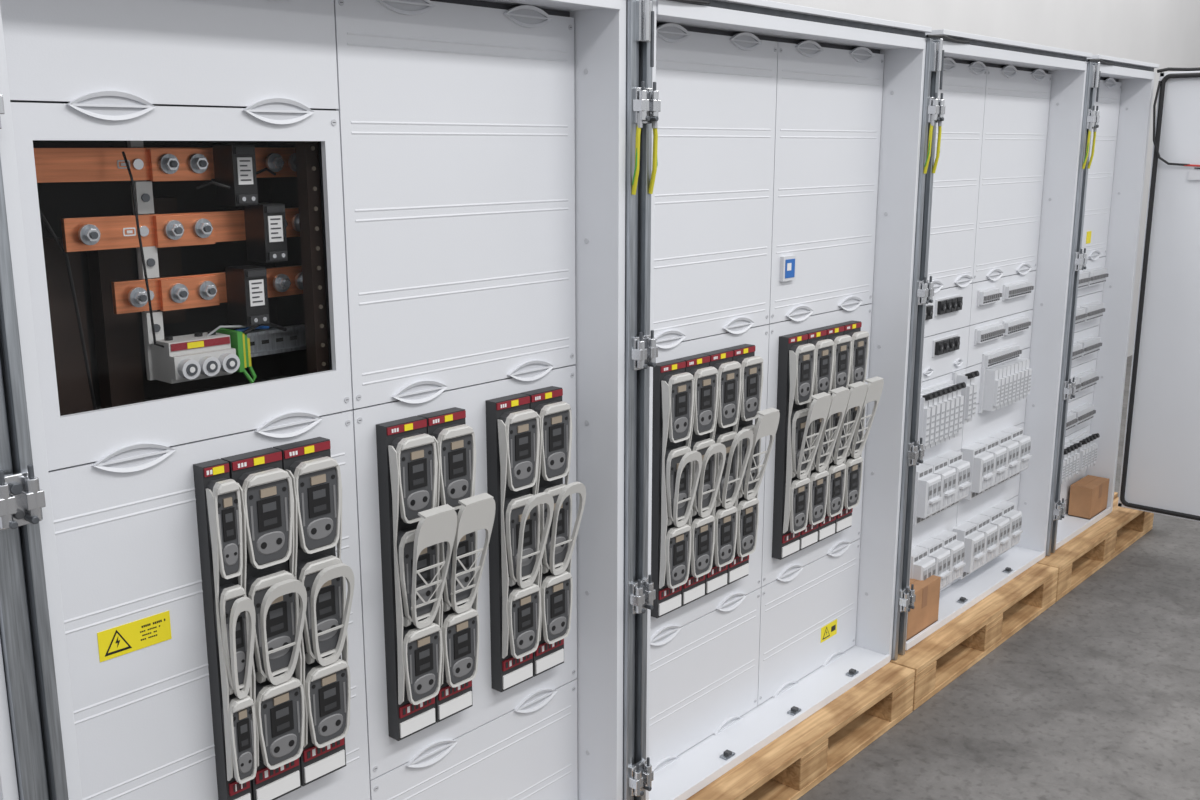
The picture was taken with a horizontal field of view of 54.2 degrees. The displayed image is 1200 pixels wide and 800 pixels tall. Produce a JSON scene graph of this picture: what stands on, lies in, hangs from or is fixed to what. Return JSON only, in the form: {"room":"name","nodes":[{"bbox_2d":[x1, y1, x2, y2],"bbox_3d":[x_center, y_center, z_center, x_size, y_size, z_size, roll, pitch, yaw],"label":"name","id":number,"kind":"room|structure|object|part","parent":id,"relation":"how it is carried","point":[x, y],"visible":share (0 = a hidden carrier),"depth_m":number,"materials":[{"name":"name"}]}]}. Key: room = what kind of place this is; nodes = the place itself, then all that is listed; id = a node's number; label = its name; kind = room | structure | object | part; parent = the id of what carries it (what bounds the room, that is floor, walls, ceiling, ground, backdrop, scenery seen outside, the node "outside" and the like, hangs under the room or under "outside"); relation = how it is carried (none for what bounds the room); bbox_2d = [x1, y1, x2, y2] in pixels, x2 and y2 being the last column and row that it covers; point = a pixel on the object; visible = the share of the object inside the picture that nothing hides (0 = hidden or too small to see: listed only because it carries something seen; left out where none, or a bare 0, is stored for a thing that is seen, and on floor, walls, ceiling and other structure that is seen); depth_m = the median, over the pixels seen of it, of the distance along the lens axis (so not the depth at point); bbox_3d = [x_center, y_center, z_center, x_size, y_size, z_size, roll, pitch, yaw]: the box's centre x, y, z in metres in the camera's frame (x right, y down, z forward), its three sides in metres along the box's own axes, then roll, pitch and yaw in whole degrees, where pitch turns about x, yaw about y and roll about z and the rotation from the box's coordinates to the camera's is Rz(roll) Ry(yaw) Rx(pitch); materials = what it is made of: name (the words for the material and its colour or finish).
{"room":"electrical room","nodes":[
{"label":"electrical room","id":0,"kind":"room"},
{"bbox_2d":[768,0,1199,356],"bbox_3d":[-0.057,-1.488,4.495,0.100,4.500,17.000,11,16,40],"label":"wall","id":1,"kind":"structure","parent":0,"point":[1165,33],"depth_m":8.16,"materials":[{"name":"white paint"}]},
{"bbox_2d":[797,355,1199,799],"bbox_3d":[3.136,1.355,2.242,8.600,0.100,17.000,11,16,40],"label":"floor","id":2,"kind":"structure","parent":0,"point":[1096,697],"depth_m":3.71,"materials":[{"name":"concrete"}]},
{"bbox_2d":[686,662,914,799],"bbox_3d":[0.293,0.955,3.510,0.800,0.144,1.196,11,16,40],"label":"wooden pallet","id":3,"kind":"object","parent":2,"relation":"on","point":[795,762],"visible":0.23,"depth_m":3.31,"materials":[{"name":"brown wood"}]},
{"bbox_2d":[646,0,931,799],"bbox_3d":[0.353,-0.044,3.219,0.465,1.933,1.254,11,16,40],"label":"tall cabinet","id":4,"kind":"object","parent":3,"relation":"on","point":[784,196],"depth_m":3.17,"materials":[{"name":"grey metal"}]},
{"bbox_3d":[0.188,0.225,2.859,0.098,0.635,0.097,11,16,40],"label":"fuse switch strip","id":5,"kind":"part","parent":4,"relation":"part of","materials":[{"name":"grey plastic"}]},
{"bbox_3d":[0.254,0.209,2.932,0.098,0.635,0.097,11,16,40],"label":"fuse switch strip","id":6,"kind":"part","parent":4,"relation":"part of","materials":[{"name":"grey plastic"}]},
{"bbox_3d":[0.326,0.194,3.001,0.113,0.635,0.097,11,16,40],"label":"fuse switch strip","id":7,"kind":"part","parent":4,"relation":"part of","materials":[{"name":"grey plastic"}]},
{"bbox_3d":[0.395,0.179,3.072,0.120,0.635,0.097,11,16,40],"label":"fuse switch strip","id":8,"kind":"part","parent":4,"relation":"part of","materials":[{"name":"grey plastic"}]},
{"bbox_3d":[0.565,0.138,3.261,0.120,0.635,0.097,11,16,40],"label":"fuse switch strip","id":9,"kind":"part","parent":4,"relation":"part of","materials":[{"name":"grey plastic"}]},
{"bbox_3d":[0.631,0.122,3.335,0.120,0.635,0.097,11,16,40],"label":"fuse switch strip","id":10,"kind":"part","parent":4,"relation":"part of","materials":[{"name":"grey plastic"}]},
{"bbox_3d":[0.697,0.106,3.408,0.120,0.635,0.097,11,16,40],"label":"fuse switch strip","id":11,"kind":"part","parent":4,"relation":"part of","materials":[{"name":"grey plastic"}]},
{"bbox_3d":[0.763,0.090,3.481,0.120,0.635,0.097,11,16,40],"label":"fuse switch strip","id":12,"kind":"part","parent":4,"relation":"part of","materials":[{"name":"grey plastic"}]},
{"bbox_2d":[676,0,1114,64],"bbox_3d":[1.010,-1.050,3.406,0.022,0.014,2.891,11,16,40],"label":"cable","id":13,"kind":"object","parent":4,"relation":"attached to","point":[685,1],"visible":1,"depth_m":3.35,"materials":[{"name":"black rubber"}]},
{"bbox_2d":[890,563,1057,710],"bbox_3d":[1.088,0.763,4.395,0.800,0.144,1.196,11,16,40],"label":"wooden pallet","id":14,"kind":"object","parent":2,"relation":"on","point":[937,660],"visible":0.28,"depth_m":4.10,"materials":[{"name":"brown wood"}]},
{"bbox_2d":[891,38,944,659],"bbox_3d":[0.820,-0.131,3.685,0.442,1.903,0.070,11,16,40],"label":"door hinges","id":15,"kind":"object","parent":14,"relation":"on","point":[931,79],"depth_m":3.55,"materials":[{"name":"metal"}]},
{"bbox_3d":[0.973,-0.182,3.536,0.034,1.739,0.062,11,16,40],"label":"hinges","id":16,"kind":"part","parent":15,"relation":"part of","materials":[{"name":"silver metal"}]},
{"bbox_2d":[924,115,941,173],"bbox_3d":[0.970,-0.744,3.416,0.024,0.166,0.072,11,16,40],"label":"wires","id":17,"kind":"object","parent":15,"relation":"attached to","point":[932,116],"visible":0.98,"depth_m":3.41,"materials":[{"name":"yellow plastic"}]},
{"bbox_2d":[905,29,1091,649],"bbox_3d":[1.217,-0.254,4.181,0.465,1.932,1.218,11,16,40],"label":"tall cabinet","id":18,"kind":"object","parent":14,"relation":"on","point":[1005,177],"visible":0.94,"depth_m":4.23,"materials":[{"name":"grey metal"}]},
{"bbox_2d":[906,575,940,640],"bbox_3d":[1.043,0.688,3.933,0.096,0.158,0.228,11,16,40],"label":"cardboard box","id":19,"kind":"object","parent":18,"relation":"in","point":[924,614],"visible":0.51,"depth_m":3.91,"materials":[{"name":"brown cardboard"}]},
{"bbox_2d":[1037,492,1153,601],"bbox_3d":[1.884,0.571,5.279,0.800,0.144,1.196,11,16,40],"label":"wooden pallet","id":20,"kind":"object","parent":2,"relation":"on","point":[1079,558],"visible":0.21,"depth_m":4.98,"materials":[{"name":"brown wood"}]},
{"bbox_2d":[1046,62,1100,555],"bbox_3d":[1.673,-0.337,4.633,0.442,1.902,0.070,11,16,40],"label":"door hinges","id":21,"kind":"object","parent":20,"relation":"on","point":[1089,97],"depth_m":4.49,"materials":[{"name":"metal"}]},
{"bbox_3d":[1.826,-0.381,4.486,0.034,1.753,0.062,11,16,40],"label":"hinges","id":22,"kind":"part","parent":21,"relation":"part of","materials":[{"name":"silver metal"}]},
{"bbox_2d":[1082,123,1096,168],"bbox_3d":[1.823,-0.945,4.366,0.024,0.166,0.072,11,16,40],"label":"wires","id":23,"kind":"object","parent":21,"relation":"attached to","point":[1090,124],"visible":0.99,"depth_m":4.36,"materials":[{"name":"yellow plastic"}]},
{"bbox_2d":[1055,55,1158,549],"bbox_3d":[1.904,-0.419,4.944,0.465,1.932,0.714,11,16,40],"label":"tall cabinet","id":24,"kind":"object","parent":20,"relation":"on","point":[1116,173],"visible":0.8,"depth_m":5.01,"materials":[{"name":"grey metal"}]},
{"bbox_2d":[1068,475,1108,519],"bbox_3d":[2.158,0.428,5.178,0.094,0.138,0.215,11,16,40],"label":"cardboard box","id":25,"kind":"object","parent":24,"relation":"in","point":[1088,498],"visible":1,"depth_m":5.12,"materials":[{"name":"brown cardboard"}]},
{"bbox_2d":[1118,67,1199,521],"bbox_3d":[2.607,-0.395,4.805,0.792,1.894,0.072,11,16,40],"label":"door","id":26,"kind":"structure","parent":24,"relation":"attached to","point":[1160,469],"depth_m":5.00,"materials":[{"name":"white metal"}]},
{"bbox_3d":[-1.291,1.338,1.748,0.800,0.144,1.196,11,16,40],"label":"wooden pallet","id":27,"kind":"object","parent":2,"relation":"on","visible":0},
{"bbox_2d":[0,640,18,799],"bbox_3d":[-1.411,0.381,1.258,0.465,1.932,1.303,11,16,40],"label":"tall cabinet","id":28,"kind":"object","parent":27,"relation":"on","point":[8,780],"visible":1,"depth_m":1.63,"materials":[{"name":"grey metal"}]},
{"bbox_2d":[0,95,68,799],"bbox_3d":[-0.931,0.292,1.738,0.442,1.902,0.062,11,16,40],"label":"door hinges","id":29,"kind":"object","parent":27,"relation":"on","point":[25,630],"depth_m":1.61,"materials":[{"name":"metal"}]},
{"bbox_3d":[-0.777,0.057,1.549,0.034,1.363,0.062,11,16,40],"label":"hinges","id":30,"kind":"part","parent":29,"relation":"part of","materials":[{"name":"silver metal"}]},
{"bbox_2d":[0,0,625,799],"bbox_3d":[-0.524,0.167,2.244,0.465,1.932,1.255,11,16,40],"label":"tall cabinet","id":31,"kind":"object","parent":27,"relation":"on","point":[235,227],"depth_m":2.11,"materials":[{"name":"grey metal"}]},
{"bbox_3d":[-0.616,0.418,1.971,0.090,0.635,0.047,11,16,40],"label":"fuse switch strip","id":32,"kind":"part","parent":31,"relation":"part of","materials":[{"name":"grey plastic"}]},
{"bbox_3d":[-0.562,0.406,2.024,0.098,0.635,0.097,11,16,40],"label":"fuse switch strip","id":33,"kind":"part","parent":31,"relation":"part of","materials":[{"name":"grey plastic"}]},
{"bbox_3d":[-0.496,0.390,2.097,0.098,0.635,0.097,11,16,40],"label":"fuse switch strip","id":34,"kind":"part","parent":31,"relation":"part of","materials":[{"name":"grey plastic"}]},
{"bbox_3d":[-0.341,0.356,2.253,0.120,0.635,0.097,11,16,40],"label":"fuse switch strip","id":35,"kind":"part","parent":31,"relation":"part of","materials":[{"name":"grey plastic"}]},
{"bbox_3d":[-0.275,0.341,2.327,0.120,0.635,0.097,11,16,40],"label":"fuse switch strip","id":36,"kind":"part","parent":31,"relation":"part of","materials":[{"name":"grey plastic"}]},
{"bbox_3d":[-0.159,0.311,2.461,0.113,0.635,0.097,11,16,40],"label":"fuse switch strip","id":37,"kind":"part","parent":31,"relation":"part of","materials":[{"name":"grey plastic"}]},
{"bbox_3d":[-0.093,0.295,2.534,0.113,0.635,0.097,11,16,40],"label":"fuse switch strip","id":38,"kind":"part","parent":31,"relation":"part of","materials":[{"name":"grey plastic"}]},
{"bbox_3d":[-0.499,1.146,2.629,0.800,0.144,1.196,11,16,40],"label":"wooden pallet","id":39,"kind":"object","parent":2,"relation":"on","visible":0},
{"bbox_2d":[623,0,660,799],"bbox_3d":[-0.057,0.081,2.710,0.442,1.902,0.070,11,16,40],"label":"door hinges","id":40,"kind":"object","parent":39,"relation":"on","point":[638,69],"depth_m":2.55,"materials":[{"name":"metal"}]},
{"bbox_3d":[0.097,0.051,2.566,0.034,1.783,0.062,11,16,40],"label":"hinges","id":41,"kind":"part","parent":40,"relation":"part of","materials":[{"name":"silver metal"}]},
{"bbox_2d":[632,113,657,194],"bbox_3d":[0.094,-0.513,2.446,0.024,0.166,0.072,11,16,40],"label":"wires","id":42,"kind":"object","parent":40,"relation":"attached to","point":[639,121],"visible":1,"depth_m":2.44,"materials":[{"name":"yellow plastic"}]}
]}

